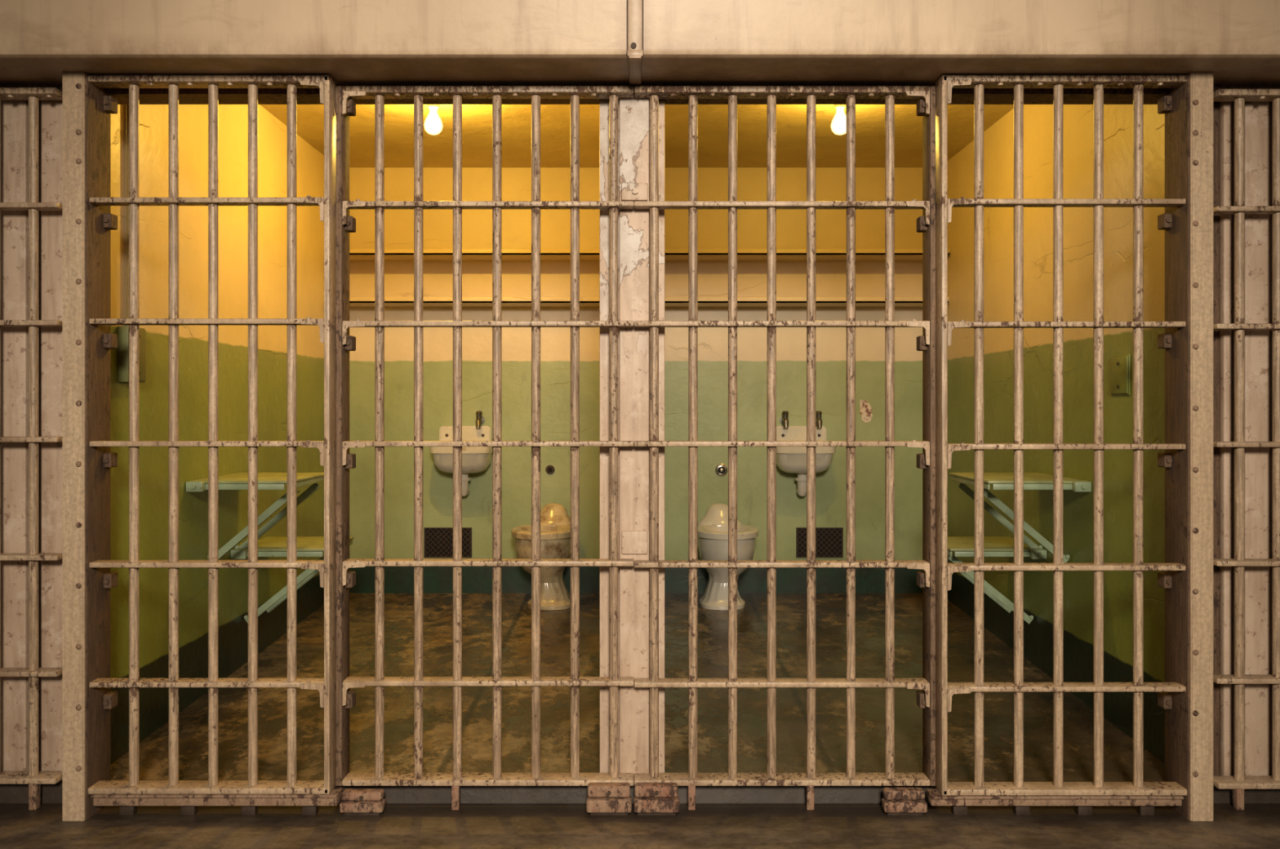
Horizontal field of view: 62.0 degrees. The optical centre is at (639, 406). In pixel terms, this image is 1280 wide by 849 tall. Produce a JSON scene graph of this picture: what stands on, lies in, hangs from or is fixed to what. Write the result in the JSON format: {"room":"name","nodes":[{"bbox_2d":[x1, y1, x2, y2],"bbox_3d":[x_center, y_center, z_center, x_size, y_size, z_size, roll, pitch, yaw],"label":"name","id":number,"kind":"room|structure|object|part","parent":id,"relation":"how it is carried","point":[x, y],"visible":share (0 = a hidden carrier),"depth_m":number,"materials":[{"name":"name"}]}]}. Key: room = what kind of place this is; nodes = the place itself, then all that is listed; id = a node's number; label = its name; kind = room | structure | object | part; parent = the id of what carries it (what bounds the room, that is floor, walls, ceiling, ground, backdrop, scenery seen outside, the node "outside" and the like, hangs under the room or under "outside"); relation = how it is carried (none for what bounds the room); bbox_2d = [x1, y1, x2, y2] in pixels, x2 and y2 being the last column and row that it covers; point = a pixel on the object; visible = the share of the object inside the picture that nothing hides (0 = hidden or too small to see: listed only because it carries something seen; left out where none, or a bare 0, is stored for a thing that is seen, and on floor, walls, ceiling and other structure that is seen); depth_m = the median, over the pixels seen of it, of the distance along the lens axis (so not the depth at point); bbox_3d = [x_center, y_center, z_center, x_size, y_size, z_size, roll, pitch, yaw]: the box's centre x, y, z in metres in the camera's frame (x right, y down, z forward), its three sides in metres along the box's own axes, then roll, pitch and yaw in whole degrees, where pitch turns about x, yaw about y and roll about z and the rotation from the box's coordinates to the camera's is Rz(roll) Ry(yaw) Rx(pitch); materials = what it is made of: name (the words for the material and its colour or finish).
{"room":"prison interior","nodes":[
{"label":"prison interior","id":0,"kind":"room"},
{"bbox_2d":[111,104,324,764],"bbox_3d":[-1.750,-0.107,4.610,0.140,2.655,2.660,0,0,0],"label":"wall","id":1,"kind":"structure","parent":0,"point":[233,119],"depth_m":4.11,"materials":[{"name":"paint"}]},
{"bbox_2d":[117,104,146,382],"bbox_3d":[-1.657,-0.707,3.480,0.043,1.254,0.120,0,0,0],"label":"switch box","id":2,"kind":"object","parent":1,"relation":"attached to","point":[122,331],"visible":0.49,"depth_m":3.47,"materials":[{"name":"green paint"}]},
{"bbox_3d":[-1.643,-0.170,3.480,0.005,0.168,0.108,0,0,0],"label":"plate","id":3,"kind":"part","parent":2,"relation":"part of","materials":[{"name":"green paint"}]},
{"bbox_2d":[186,472,324,559],"bbox_3d":[-1.492,0.443,4.191,0.373,0.335,0.538,0,0,0],"label":"table","id":4,"kind":"object","parent":1,"relation":"attached to","point":[238,481],"visible":0.7,"depth_m":4.13,"materials":[{"name":"paint"}]},
{"bbox_2d":[231,536,353,622],"bbox_3d":[-1.484,0.753,4.576,0.388,0.335,0.448,0,0,0],"label":"bench","id":5,"kind":"object","parent":1,"relation":"attached to","point":[270,546],"visible":0.73,"depth_m":4.51,"materials":[{"name":"paint"}]},
{"bbox_2d":[349,167,922,593],"bbox_3d":[-0.005,-0.068,6.000,3.750,2.735,0.120,0,0,0],"label":"wall","id":6,"kind":"structure","parent":0,"point":[437,182],"depth_m":5.94,"materials":[{"name":"paint"}]},
{"bbox_2d":[423,527,471,557],"bbox_3d":[-1.070,0.756,5.932,0.265,0.166,0.014,0,0,0],"label":"air vent","id":7,"kind":"object","parent":6,"relation":"in","point":[437,541],"visible":0.91,"depth_m":5.93,"materials":[{"name":"metal"}]},
{"bbox_2d":[429,411,492,496],"bbox_3d":[-0.970,0.258,5.815,0.334,0.469,0.253,0,0,0],"label":"sink","id":8,"kind":"object","parent":6,"relation":"attached to","point":[474,459],"visible":0.8,"depth_m":5.75,"materials":[{"name":"ceramic"}]},
{"bbox_2d":[429,446,492,473],"bbox_3d":[-0.970,0.286,5.815,0.334,0.155,0.253,0,0,0],"label":"basin","id":9,"kind":"object","parent":8,"relation":"in","point":[474,459],"depth_m":5.71,"materials":[{"name":"ceramic"}]},
{"bbox_3d":[-0.890,0.086,5.887,0.035,0.069,0.088,0,0,0],"label":"spout","id":10,"kind":"part","parent":8,"relation":"part of","materials":[{"name":"silver metal"}]},
{"bbox_2d":[439,426,491,440],"bbox_3d":[-0.970,0.162,5.917,0.284,0.112,0.043,0,0,0],"label":"backsplash","id":11,"kind":"structure","parent":6,"relation":"attached to","point":[468,433],"depth_m":5.90,"materials":[{"name":"ceramic"}]},
{"bbox_2d":[349,248,599,261],"bbox_3d":[-0.902,-0.832,5.830,1.552,0.036,0.218,0,0,0],"label":"wall shelf","id":12,"kind":"object","parent":6,"relation":"attached to","point":[355,255],"visible":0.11,"depth_m":5.72,"materials":[{"name":"beige wood"}]},
{"bbox_2d":[349,297,599,306],"bbox_3d":[-0.902,-0.575,5.840,1.552,0.036,0.198,0,0,0],"label":"wall shelf","id":13,"kind":"object","parent":6,"relation":"attached to","point":[353,301],"visible":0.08,"depth_m":5.74,"materials":[{"name":"beige wood"}]},
{"bbox_2d":[545,465,555,474],"bbox_3d":[-0.502,0.351,5.933,0.051,0.051,0.012,0,0,0],"label":"button","id":14,"kind":"object","parent":6,"relation":"attached to","point":[549,469],"visible":1,"depth_m":5.93,"materials":[{"name":"metal"}]},
{"bbox_2d":[715,463,727,475],"bbox_3d":[0.454,0.351,5.925,0.068,0.068,0.029,0,0,0],"label":"button","id":15,"kind":"object","parent":6,"relation":"attached to","point":[721,469],"visible":1,"depth_m":5.92,"materials":[{"name":"silver metal"}]},
{"bbox_2d":[776,426,826,440],"bbox_3d":[0.892,0.162,5.917,0.284,0.112,0.043,0,0,0],"label":"backsplash","id":16,"kind":"structure","parent":6,"relation":"attached to","point":[793,433],"depth_m":5.90,"materials":[{"name":"ceramic"}]},
{"bbox_2d":[776,411,835,496],"bbox_3d":[0.892,0.258,5.815,0.334,0.469,0.253,0,0,0],"label":"sink","id":17,"kind":"object","parent":6,"relation":"attached to","point":[793,460],"visible":0.77,"depth_m":5.75,"materials":[{"name":"ceramic"}]},
{"bbox_3d":[0.804,0.086,5.887,0.035,0.069,0.088,0,0,0],"label":"spout","id":18,"kind":"part","parent":17,"relation":"part of","materials":[{"name":"silver metal"}]},
{"bbox_2d":[776,446,835,473],"bbox_3d":[0.892,0.286,5.815,0.334,0.155,0.253,0,0,0],"label":"basin","id":19,"kind":"object","parent":17,"relation":"in","point":[793,460],"depth_m":5.71,"materials":[{"name":"ceramic"}]},
{"bbox_3d":[0.989,0.086,5.887,0.035,0.069,0.088,0,0,0],"label":"spout","id":20,"kind":"part","parent":17,"relation":"part of","materials":[{"name":"silver metal"}]},
{"bbox_2d":[664,297,949,306],"bbox_3d":[0.873,-0.575,5.840,1.590,0.036,0.198,0,0,0],"label":"wall shelf","id":21,"kind":"object","parent":6,"relation":"attached to","point":[668,301],"visible":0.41,"depth_m":5.74,"materials":[{"name":"beige wood"}]},
{"bbox_2d":[664,248,950,261],"bbox_3d":[0.873,-0.832,5.830,1.590,0.036,0.218,0,0,0],"label":"wall shelf","id":22,"kind":"object","parent":6,"relation":"attached to","point":[670,255],"visible":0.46,"depth_m":5.72,"materials":[{"name":"beige wood"}]},
{"bbox_2d":[795,527,843,557],"bbox_3d":[1.001,0.756,5.932,0.261,0.166,0.014,0,0,0],"label":"air vent","id":23,"kind":"object","parent":6,"relation":"in","point":[828,540],"visible":0.86,"depth_m":5.93,"materials":[{"name":"metal"}]},
{"bbox_2d":[260,104,1013,167],"bbox_3d":[-0.005,-1.375,4.610,3.350,0.080,2.660,0,0,0],"label":"ceiling","id":24,"kind":"structure","parent":0,"point":[477,119],"depth_m":5.21,"materials":[{"name":"paint"}]},
{"bbox_2d":[423,104,443,135],"bbox_3d":[-0.885,-1.250,4.560,0.110,0.168,0.110,0,0,0],"label":"ceiling light","id":25,"kind":"object","parent":24,"relation":"hanging from","point":[433,124],"visible":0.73,"depth_m":4.54,"materials":[{"name":"glass"}]},
{"bbox_2d":[426,104,439,108],"bbox_3d":[-0.885,-1.307,4.560,0.110,0.054,0.110,0,0,0],"label":"socket","id":26,"kind":"object","parent":25,"relation":"attached to","point":[430,106],"depth_m":4.54,"materials":[{"name":"ceramic"}]},
{"bbox_2d":[830,104,846,135],"bbox_3d":[0.858,-1.250,4.560,0.110,0.168,0.110,0,0,0],"label":"ceiling light","id":27,"kind":"object","parent":24,"relation":"hanging from","point":[838,124],"visible":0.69,"depth_m":4.54,"materials":[{"name":"glass"}]},
{"bbox_2d":[834,104,846,109],"bbox_3d":[0.858,-1.307,4.560,0.110,0.054,0.110,0,0,0],"label":"socket","id":28,"kind":"object","parent":27,"relation":"attached to","point":[837,106],"depth_m":4.54,"materials":[{"name":"ceramic"}]},
{"bbox_2d":[0,593,1279,848],"bbox_3d":[0.000,1.195,1.580,10.000,0.310,8.760,0,0,0],"label":"floor","id":29,"kind":"structure","parent":0,"point":[412,817],"depth_m":3.50,"materials":[{"name":"concrete"}]},
{"bbox_2d":[0,87,62,809],"bbox_3d":[-1.896,0.124,3.200,0.315,2.151,0.071,0,0,0],"label":"panel","id":30,"kind":"object","parent":29,"relation":"on","point":[34,777],"visible":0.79,"depth_m":3.19,"materials":[{"name":"paint"}]},
{"bbox_3d":[-1.896,-0.941,3.200,0.315,0.020,0.070,0,0,0],"label":"rail","id":31,"kind":"part","parent":30,"relation":"part of","materials":[{"name":"metal"}]},
{"bbox_3d":[-1.896,0.798,3.200,0.315,0.016,0.055,0,0,0],"label":"rail","id":32,"kind":"part","parent":30,"relation":"part of","materials":[{"name":"metal"}]},
{"bbox_3d":[-1.896,0.451,3.200,0.315,0.016,0.055,0,0,0],"label":"rail","id":33,"kind":"part","parent":30,"relation":"part of","materials":[{"name":"metal"}]},
{"bbox_3d":[-1.896,0.098,3.200,0.315,0.016,0.055,0,0,0],"label":"rail","id":34,"kind":"part","parent":30,"relation":"part of","materials":[{"name":"metal"}]},
{"bbox_3d":[-1.896,-0.251,3.200,0.315,0.016,0.055,0,0,0],"label":"rail","id":35,"kind":"part","parent":30,"relation":"part of","materials":[{"name":"metal"}]},
{"bbox_3d":[-1.896,-0.602,3.200,0.315,0.016,0.055,0,0,0],"label":"rail","id":36,"kind":"part","parent":30,"relation":"part of","materials":[{"name":"metal"}]},
{"bbox_3d":[-1.896,1.114,3.200,0.315,0.018,0.070,0,0,0],"label":"rail","id":37,"kind":"part","parent":30,"relation":"part of","materials":[{"name":"metal"}]},
{"bbox_2d":[62,71,117,821],"bbox_3d":[-1.617,0.116,3.149,0.064,2.169,0.164,0,0,21],"label":"steel post","id":38,"kind":"object","parent":29,"relation":"on","point":[87,108],"visible":0.94,"depth_m":3.09,"materials":[{"name":"metal"}]},
{"bbox_3d":[-1.642,0.116,3.156,0.064,2.169,0.148,0,0,0],"label":"post","id":39,"kind":"part","parent":38,"relation":"part of","materials":[{"name":"metal"}]},
{"bbox_2d":[91,786,342,815],"bbox_3d":[-1.240,1.165,3.129,0.714,0.070,0.068,0,0,0],"label":"door track","id":40,"kind":"object","parent":29,"relation":"on","point":[128,803],"visible":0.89,"depth_m":3.10,"materials":[{"name":"metal"}]},
{"bbox_2d":[88,75,336,794],"bbox_3d":[-1.261,0.081,3.130,0.716,2.094,0.071,0,0,0],"label":"door","id":41,"kind":"structure","parent":40,"relation":"on","point":[326,686],"depth_m":3.12,"materials":[{"name":"paint"}]},
{"bbox_3d":[-1.262,-0.604,3.130,0.714,0.016,0.055,0,0,0],"label":"rail","id":42,"kind":"part","parent":41,"relation":"part of","materials":[{"name":"metal"}]},
{"bbox_3d":[-1.262,0.812,3.130,0.714,0.016,0.055,0,0,0],"label":"rail","id":43,"kind":"part","parent":41,"relation":"part of","materials":[{"name":"metal"}]},
{"bbox_3d":[-1.262,0.462,3.130,0.714,0.016,0.055,0,0,0],"label":"rail","id":44,"kind":"part","parent":41,"relation":"part of","materials":[{"name":"metal"}]},
{"bbox_3d":[-1.262,0.108,3.130,0.714,0.016,0.055,0,0,0],"label":"rail","id":45,"kind":"part","parent":41,"relation":"part of","materials":[{"name":"metal"}]},
{"bbox_3d":[-1.262,-0.250,3.130,0.714,0.016,0.055,0,0,0],"label":"rail","id":46,"kind":"part","parent":41,"relation":"part of","materials":[{"name":"metal"}]},
{"bbox_3d":[-1.262,-0.956,3.130,0.714,0.020,0.070,0,0,0],"label":"rail","id":47,"kind":"part","parent":41,"relation":"part of","materials":[{"name":"metal"}]},
{"bbox_3d":[-1.262,1.119,3.130,0.714,0.018,0.070,0,0,0],"label":"rail","id":48,"kind":"part","parent":41,"relation":"part of","materials":[{"name":"metal"}]},
{"bbox_3d":[-1.240,1.134,3.129,0.714,0.009,0.068,0,0,0],"label":"plate","id":49,"kind":"part","parent":40,"relation":"part of","materials":[{"name":"paint"}]},
{"bbox_2d":[339,788,386,815],"bbox_3d":[-0.817,1.166,3.136,0.128,0.068,0.048,0,0,0],"label":"block","id":50,"kind":"object","parent":29,"relation":"on","point":[355,802],"visible":1,"depth_m":3.12,"materials":[{"name":"metal"}]},
{"bbox_2d":[335,85,634,809],"bbox_3d":[-0.462,0.122,3.209,0.888,2.155,0.091,0,0,0],"label":"panel","id":51,"kind":"object","parent":29,"relation":"on","point":[345,104],"visible":1,"depth_m":3.19,"materials":[{"name":"paint"}]},
{"bbox_3d":[-0.453,-0.945,3.200,0.869,0.020,0.070,0,0,0],"label":"rail","id":52,"kind":"part","parent":51,"relation":"part of","materials":[{"name":"metal"}]},
{"bbox_3d":[-0.453,1.120,3.200,0.869,0.018,0.070,0,0,0],"label":"rail","id":53,"kind":"part","parent":51,"relation":"part of","materials":[{"name":"metal"}]},
{"bbox_3d":[-0.453,0.826,3.200,0.869,0.016,0.055,0,0,0],"label":"rail","id":54,"kind":"part","parent":51,"relation":"part of","materials":[{"name":"metal"}]},
{"bbox_3d":[-0.453,0.468,3.200,0.869,0.016,0.055,0,0,0],"label":"rail","id":55,"kind":"part","parent":51,"relation":"part of","materials":[{"name":"metal"}]},
{"bbox_3d":[-0.453,0.111,3.200,0.869,0.016,0.055,0,0,0],"label":"rail","id":56,"kind":"part","parent":51,"relation":"part of","materials":[{"name":"metal"}]},
{"bbox_3d":[-0.453,-0.606,3.200,0.869,0.016,0.055,0,0,0],"label":"rail","id":57,"kind":"part","parent":51,"relation":"part of","materials":[{"name":"metal"}]},
{"bbox_3d":[-0.453,-0.249,3.200,0.869,0.016,0.055,0,0,0],"label":"rail","id":58,"kind":"part","parent":51,"relation":"part of","materials":[{"name":"metal"}]},
{"bbox_2d":[511,502,570,609],"bbox_3d":[-0.510,0.793,5.664,0.340,0.523,0.504,0,0,0],"label":"toilet","id":59,"kind":"object","parent":29,"relation":"on","point":[555,521],"visible":0.71,"depth_m":5.55,"materials":[{"name":"ceramic"}]},
{"bbox_2d":[586,782,631,815],"bbox_3d":[-0.091,1.157,3.136,0.132,0.087,0.048,0,0,0],"label":"block","id":60,"kind":"object","parent":29,"relation":"on","point":[602,798],"visible":1,"depth_m":3.12,"materials":[{"name":"metal"}]},
{"bbox_2d":[619,97,648,773],"bbox_3d":[-0.017,0.089,3.232,0.090,2.102,0.064,0,0,0],"label":"pilaster","id":61,"kind":"object","parent":29,"relation":"on","point":[633,113],"visible":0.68,"depth_m":3.23,"materials":[{"name":"paint"}]},
{"bbox_3d":[-0.016,0.411,3.223,0.079,0.070,0.010,0,0,0],"label":"bolt plate","id":62,"kind":"part","parent":61,"relation":"part of","materials":[{"name":"paint"}]},
{"bbox_3d":[-0.016,-0.650,3.219,0.079,0.053,0.018,0,0,0],"label":"bolt plate","id":63,"kind":"part","parent":61,"relation":"part of","materials":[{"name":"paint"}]},
{"bbox_2d":[633,782,679,815],"bbox_3d":[0.049,1.157,3.136,0.134,0.087,0.048,0,0,0],"label":"block","id":64,"kind":"object","parent":29,"relation":"on","point":[650,798],"visible":1,"depth_m":3.12,"materials":[{"name":"metal"}]},
{"bbox_2d":[697,502,759,609],"bbox_3d":[0.458,0.793,5.664,0.340,0.523,0.504,0,0,0],"label":"toilet","id":65,"kind":"object","parent":29,"relation":"on","point":[713,528],"visible":0.8,"depth_m":5.55,"materials":[{"name":"ceramic"}]},
{"bbox_2d":[634,85,935,809],"bbox_3d":[0.434,0.122,3.209,0.902,2.155,0.091,0,0,0],"label":"panel","id":66,"kind":"object","parent":29,"relation":"on","point":[926,104],"visible":1,"depth_m":3.19,"materials":[{"name":"paint"}]},
{"bbox_3d":[0.423,-0.249,3.200,0.881,0.016,0.055,0,0,0],"label":"rail","id":67,"kind":"part","parent":66,"relation":"part of","materials":[{"name":"metal"}]},
{"bbox_3d":[0.423,-0.606,3.200,0.881,0.016,0.055,0,0,0],"label":"rail","id":68,"kind":"part","parent":66,"relation":"part of","materials":[{"name":"metal"}]},
{"bbox_3d":[0.423,0.111,3.200,0.881,0.016,0.055,0,0,0],"label":"rail","id":69,"kind":"part","parent":66,"relation":"part of","materials":[{"name":"metal"}]},
{"bbox_3d":[0.423,0.830,3.200,0.881,0.016,0.055,0,0,0],"label":"rail","id":70,"kind":"part","parent":66,"relation":"part of","materials":[{"name":"metal"}]},
{"bbox_3d":[0.423,0.472,3.200,0.881,0.016,0.055,0,0,0],"label":"rail","id":71,"kind":"part","parent":66,"relation":"part of","materials":[{"name":"metal"}]},
{"bbox_3d":[0.423,-0.945,3.200,0.881,0.020,0.070,0,0,0],"label":"rail","id":72,"kind":"part","parent":66,"relation":"part of","materials":[{"name":"metal"}]},
{"bbox_3d":[0.423,1.120,3.200,0.881,0.018,0.070,0,0,0],"label":"rail","id":73,"kind":"part","parent":66,"relation":"part of","materials":[{"name":"metal"}]},
{"bbox_2d":[881,787,927,815],"bbox_3d":[0.779,1.164,3.136,0.126,0.072,0.048,0,0,0],"label":"block","id":74,"kind":"object","parent":29,"relation":"on","point":[895,801],"visible":1,"depth_m":3.12,"materials":[{"name":"metal"}]},
{"bbox_2d":[926,788,1183,815],"bbox_3d":[1.216,1.167,3.129,0.733,0.066,0.068,0,0,0],"label":"door track","id":75,"kind":"object","parent":29,"relation":"on","point":[1083,805],"visible":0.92,"depth_m":3.10,"materials":[{"name":"metal"}]},
{"bbox_3d":[1.216,1.138,3.129,0.733,0.009,0.068,0,0,0],"label":"plate","id":76,"kind":"part","parent":75,"relation":"part of","materials":[{"name":"paint"}]},
{"bbox_2d":[935,75,1186,795],"bbox_3d":[1.244,0.083,3.130,0.730,2.098,0.071,0,0,0],"label":"door","id":77,"kind":"structure","parent":75,"relation":"on","point":[944,690],"depth_m":3.12,"materials":[{"name":"paint"}]},
{"bbox_3d":[1.244,-0.956,3.130,0.728,0.020,0.070,0,0,0],"label":"rail","id":78,"kind":"part","parent":77,"relation":"part of","materials":[{"name":"metal"}]},
{"bbox_3d":[1.244,1.123,3.130,0.728,0.018,0.070,0,0,0],"label":"rail","id":79,"kind":"part","parent":77,"relation":"part of","materials":[{"name":"metal"}]},
{"bbox_3d":[1.244,0.824,3.130,0.728,0.016,0.055,0,0,0],"label":"rail","id":80,"kind":"part","parent":77,"relation":"part of","materials":[{"name":"metal"}]},
{"bbox_3d":[1.244,0.470,3.130,0.728,0.016,0.055,0,0,0],"label":"rail","id":81,"kind":"part","parent":77,"relation":"part of","materials":[{"name":"metal"}]},
{"bbox_3d":[1.244,0.117,3.130,0.728,0.016,0.055,0,0,0],"label":"rail","id":82,"kind":"part","parent":77,"relation":"part of","materials":[{"name":"metal"}]},
{"bbox_3d":[1.244,-0.599,3.130,0.728,0.016,0.055,0,0,0],"label":"rail","id":83,"kind":"part","parent":77,"relation":"part of","materials":[{"name":"metal"}]},
{"bbox_3d":[1.244,-0.241,3.130,0.728,0.016,0.055,0,0,0],"label":"rail","id":84,"kind":"part","parent":77,"relation":"part of","materials":[{"name":"metal"}]},
{"bbox_2d":[1157,71,1213,821],"bbox_3d":[1.603,0.116,3.148,0.065,2.169,0.165,0,0,-22],"label":"steel post","id":85,"kind":"object","parent":29,"relation":"on","point":[1188,108],"visible":0.96,"depth_m":3.08,"materials":[{"name":"metal"}]},
{"bbox_3d":[1.629,0.116,3.156,0.066,2.169,0.148,0,0,0],"label":"post","id":86,"kind":"part","parent":85,"relation":"part of","materials":[{"name":"metal"}]},
{"bbox_2d":[1213,88,1279,809],"bbox_3d":[1.887,0.127,3.200,0.332,2.147,0.071,0,0,0],"label":"panel","id":87,"kind":"object","parent":29,"relation":"on","point":[1238,782],"visible":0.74,"depth_m":3.19,"materials":[{"name":"paint"}]},
{"bbox_3d":[1.887,-0.937,3.200,0.332,0.020,0.070,0,0,0],"label":"rail","id":88,"kind":"part","parent":87,"relation":"part of","materials":[{"name":"metal"}]},
{"bbox_3d":[1.887,0.819,3.200,0.332,0.016,0.055,0,0,0],"label":"rail","id":89,"kind":"part","parent":87,"relation":"part of","materials":[{"name":"metal"}]},
{"bbox_3d":[1.887,0.468,3.200,0.332,0.016,0.055,0,0,0],"label":"rail","id":90,"kind":"part","parent":87,"relation":"part of","materials":[{"name":"metal"}]},
{"bbox_3d":[1.887,0.113,3.200,0.332,0.016,0.055,0,0,0],"label":"rail","id":91,"kind":"part","parent":87,"relation":"part of","materials":[{"name":"metal"}]},
{"bbox_3d":[1.887,-0.240,3.200,0.332,0.016,0.055,0,0,0],"label":"rail","id":92,"kind":"part","parent":87,"relation":"part of","materials":[{"name":"metal"}]},
{"bbox_3d":[1.887,-0.592,3.200,0.332,0.016,0.055,0,0,0],"label":"rail","id":93,"kind":"part","parent":87,"relation":"part of","materials":[{"name":"metal"}]},
{"bbox_3d":[1.887,1.129,3.200,0.332,0.018,0.070,0,0,0],"label":"rail","id":94,"kind":"part","parent":87,"relation":"part of","materials":[{"name":"metal"}]},
{"bbox_2d":[0,84,1279,104],"bbox_3d":[-0.005,-1.288,3.255,4.350,0.695,0.110,0,0,0],"label":"wall","id":95,"kind":"structure","parent":0,"point":[147,95],"depth_m":3.24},
{"bbox_2d":[39,101,40,770],"bbox_3d":[-1.870,0.130,3.279,0.057,2.140,0.002,0,0,0],"label":"trim","id":96,"kind":"structure","parent":95,"relation":"attached to","point":[39,101],"depth_m":3.28,"materials":[{"name":"paint"}]},
{"bbox_2d":[40,100,62,780],"bbox_3d":[-1.795,0.130,3.265,0.076,2.140,0.030,0,0,0],"label":"trim","id":97,"kind":"structure","parent":95,"relation":"attached to","point":[51,111],"depth_m":3.25,"materials":[{"name":"paint"}]},
{"bbox_2d":[1213,101,1220,775],"bbox_3d":[1.766,0.130,3.278,0.070,2.140,0.004,0,0,0],"label":"trim","id":98,"kind":"structure","parent":95,"relation":"attached to","point":[1215,104],"depth_m":3.28,"materials":[{"name":"paint"}]},
{"bbox_2d":[1219,101,1231,775],"bbox_3d":[1.796,0.130,3.265,0.026,2.140,0.030,0,0,0],"label":"trim","id":99,"kind":"structure","parent":95,"relation":"attached to","point":[1224,106],"depth_m":3.25,"materials":[{"name":"paint"}]},
{"bbox_2d":[1231,101,1271,775],"bbox_3d":[1.902,0.130,3.279,0.164,2.140,0.002,0,0,0],"label":"trim","id":100,"kind":"structure","parent":95,"relation":"attached to","point":[1232,102],"depth_m":3.28,"materials":[{"name":"paint"}]},
{"bbox_2d":[0,0,1279,86],"bbox_3d":[0.000,-1.515,3.066,6.400,1.110,0.288,0,0,0],"label":"lintel beam","id":101,"kind":"structure","parent":0,"point":[633,42],"depth_m":2.94,"materials":[{"name":"metal"}]},
{"bbox_2d":[947,104,1164,763],"bbox_3d":[1.740,-0.107,4.610,0.140,2.655,2.660,0,0,0],"label":"wall","id":102,"kind":"structure","parent":0,"point":[1077,119],"depth_m":4.13,"materials":[{"name":"paint"}]},
{"bbox_2d":[947,536,1046,623],"bbox_3d":[1.474,0.753,4.576,0.388,0.335,0.448,0,0,0],"label":"bench","id":103,"kind":"object","parent":102,"relation":"attached to","point":[963,546],"visible":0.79,"depth_m":4.51,"materials":[{"name":"paint"}]},
{"bbox_2d":[949,472,1091,562],"bbox_3d":[1.482,0.443,4.191,0.373,0.335,0.538,0,0,0],"label":"table","id":104,"kind":"object","parent":102,"relation":"attached to","point":[1000,481],"visible":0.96,"depth_m":4.13,"materials":[{"name":"paint"}]},
{"bbox_2d":[1110,354,1130,395],"bbox_3d":[1.662,-0.110,3.690,0.014,0.140,0.140,0,0,0],"label":"switch box","id":105,"kind":"object","parent":102,"relation":"attached to","point":[1120,365],"visible":1,"depth_m":3.67,"materials":[{"name":"green paint"}]},
{"bbox_3d":[-2.050,-0.058,3.411,0.459,2.555,0.139,0,0,0],"label":"wall","id":106,"kind":"structure","parent":0,"visible":0},
{"bbox_2d":[0,100,28,770],"bbox_3d":[-1.931,0.130,3.295,0.110,2.140,0.090,0,0,0],"label":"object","id":107,"kind":"structure","parent":106,"relation":"attached to","point":[14,113],"depth_m":3.25,"materials":[{"name":"paint"}]},
{"bbox_3d":[2.040,-0.058,3.411,0.459,2.555,0.139,0,0,0],"label":"wall","id":108,"kind":"structure","parent":0,"visible":0},
{"bbox_2d":[1244,101,1269,775],"bbox_3d":[1.887,0.130,3.295,0.078,2.140,0.090,0,0,0],"label":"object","id":109,"kind":"structure","parent":108,"relation":"attached to","point":[1256,113],"depth_m":3.25,"materials":[{"name":"paint"}]},
{"bbox_3d":[-0.024,-0.107,4.616,0.201,2.655,2.648,0,0,0],"label":"wall","id":110,"kind":"structure","parent":0,"visible":0},
{"bbox_2d":[599,100,664,773],"bbox_3d":[-0.024,0.115,3.278,0.201,2.110,0.026,0,0,0],"label":"trim","id":111,"kind":"structure","parent":110,"relation":"attached to","point":[603,104],"depth_m":3.27,"materials":[{"name":"paint"}]}
]}

